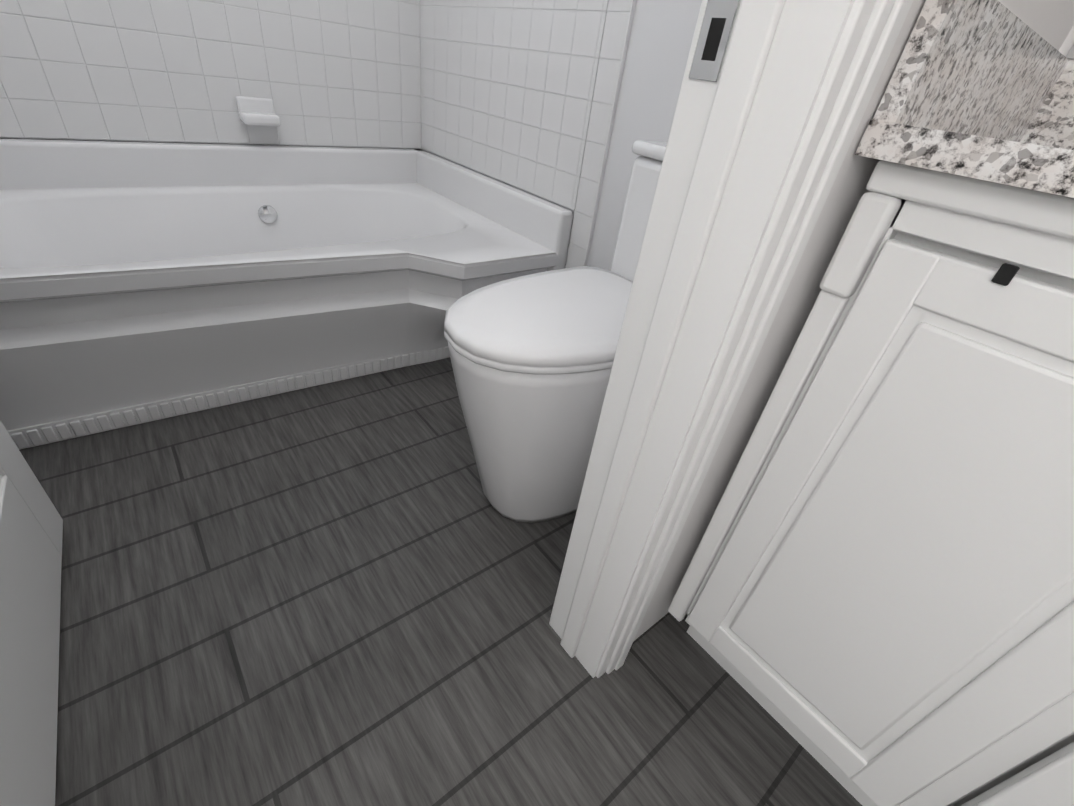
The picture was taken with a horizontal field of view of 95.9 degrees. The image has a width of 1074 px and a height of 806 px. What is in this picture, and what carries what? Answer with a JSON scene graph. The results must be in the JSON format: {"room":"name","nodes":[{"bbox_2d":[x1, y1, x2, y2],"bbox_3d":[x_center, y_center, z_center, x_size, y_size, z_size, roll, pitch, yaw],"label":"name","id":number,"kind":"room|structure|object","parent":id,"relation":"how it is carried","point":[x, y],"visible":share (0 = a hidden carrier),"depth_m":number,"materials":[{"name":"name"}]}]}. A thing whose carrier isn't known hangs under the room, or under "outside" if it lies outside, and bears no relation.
{"room":"bathroom","nodes":[
{"label":"bathroom","id":0,"kind":"room"},
{"bbox_2d":[0,137,421,149],"bbox_3d":[-1.126,-2.068,0.896,1.900,3.900,0.150,-19,43,-35],"label":"wall","id":1,"kind":"structure","parent":0,"point":[195,143],"depth_m":1.68,"materials":[{"name":"white paint"}]},
{"bbox_2d":[0,0,420,148],"bbox_3d":[-1.044,-1.537,1.294,1.586,1.504,0.012,-19,43,-35],"label":"wall tile","id":2,"kind":"structure","parent":1,"relation":"attached to","point":[344,73],"depth_m":1.61,"materials":[{"name":"tile"}]},
{"bbox_2d":[235,96,280,125],"bbox_3d":[-0.983,-1.030,1.712,0.120,0.080,0.078,-19,43,-35],"label":"soap dish","id":3,"kind":"object","parent":2,"relation":"attached to","point":[257,111],"visible":1,"depth_m":1.71,"materials":[{"name":"ceramic"}]},
{"bbox_2d":[19,357,861,805],"bbox_3d":[-0.305,0.400,1.048,2.400,0.100,3.790,-19,43,-35],"label":"floor","id":4,"kind":"structure","parent":0,"point":[339,593],"depth_m":0.90,"materials":[{"name":"tile"}]},
{"bbox_2d":[0,139,572,449],"bbox_3d":[-0.835,-0.442,1.578,1.557,0.547,1.037,-19,43,-35],"label":"bathtub","id":5,"kind":"object","parent":4,"relation":"on","point":[142,282],"visible":0.85,"depth_m":1.46,"materials":[{"name":"ceramic"}]},
{"bbox_2d":[444,140,666,522],"bbox_3d":[0.131,-0.137,1.116,0.740,0.808,0.384,-19,43,-35],"label":"toilet","id":6,"kind":"object","parent":4,"relation":"on","point":[532,356],"visible":0.46,"depth_m":0.96,"materials":[{"name":"ceramic"}]},
{"bbox_2d":[668,0,1073,805],"bbox_3d":[0.856,0.232,0.442,0.586,1.145,1.194,-19,43,-35],"label":"bathroom vanity","id":7,"kind":"object","parent":4,"relation":"on","point":[872,602],"visible":1,"depth_m":0.52,"materials":[{"name":"paint"}]},
{"bbox_2d":[422,0,701,270],"bbox_3d":[0.284,-1.843,0.879,0.150,3.900,2.140,-19,43,-35],"label":"wall","id":8,"kind":"structure","parent":0,"point":[660,42],"depth_m":1.25,"materials":[{"name":"ceramic tile"},{"name":"paint"}]},
{"bbox_2d":[420,0,635,267],"bbox_3d":[-0.112,-1.246,1.566,0.012,2.054,1.129,-19,43,-35],"label":"wall tile","id":9,"kind":"structure","parent":8,"relation":"attached to","point":[522,94],"depth_m":1.57,"materials":[{"name":"tile"}]},
{"bbox_2d":[633,0,1073,641],"bbox_3d":[0.111,-1.050,-0.309,1.900,3.900,0.120,-19,43,-35],"label":"wall","id":10,"kind":"structure","parent":0,"point":[1051,22],"depth_m":0.61,"materials":[{"name":"white paint"}]},
{"bbox_2d":[0,420,62,805],"bbox_3d":[-0.651,-0.367,0.217,0.175,1.980,0.756,-19,43,-35],"label":"door","id":11,"kind":"structure","parent":10,"relation":"in","point":[31,528],"depth_m":0.73,"materials":[{"name":"paint"}]},
{"bbox_2d":[549,0,912,677],"bbox_3d":[-0.095,-0.273,0.136,0.892,2.080,0.161,-19,43,-35],"label":"door frame","id":12,"kind":"structure","parent":10,"relation":"attached to","point":[774,97],"depth_m":0.49,"materials":[{"name":"paint"}]},
{"bbox_2d":[1059,26,1073,60],"bbox_3d":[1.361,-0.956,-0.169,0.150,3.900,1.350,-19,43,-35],"label":"frame","id":13,"kind":"object","parent":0,"point":[1066,46],"depth_m":0.71,"materials":[{"name":"white paint"}]},
{"bbox_2d":[1066,45,1073,58],"bbox_3d":[1.197,-0.612,0.080,0.008,0.994,1.170,-19,43,-35],"label":"vanity mirror","id":14,"kind":"object","parent":13,"relation":"attached to","point":[1070,55],"depth_m":0.70,"materials":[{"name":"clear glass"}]}
]}

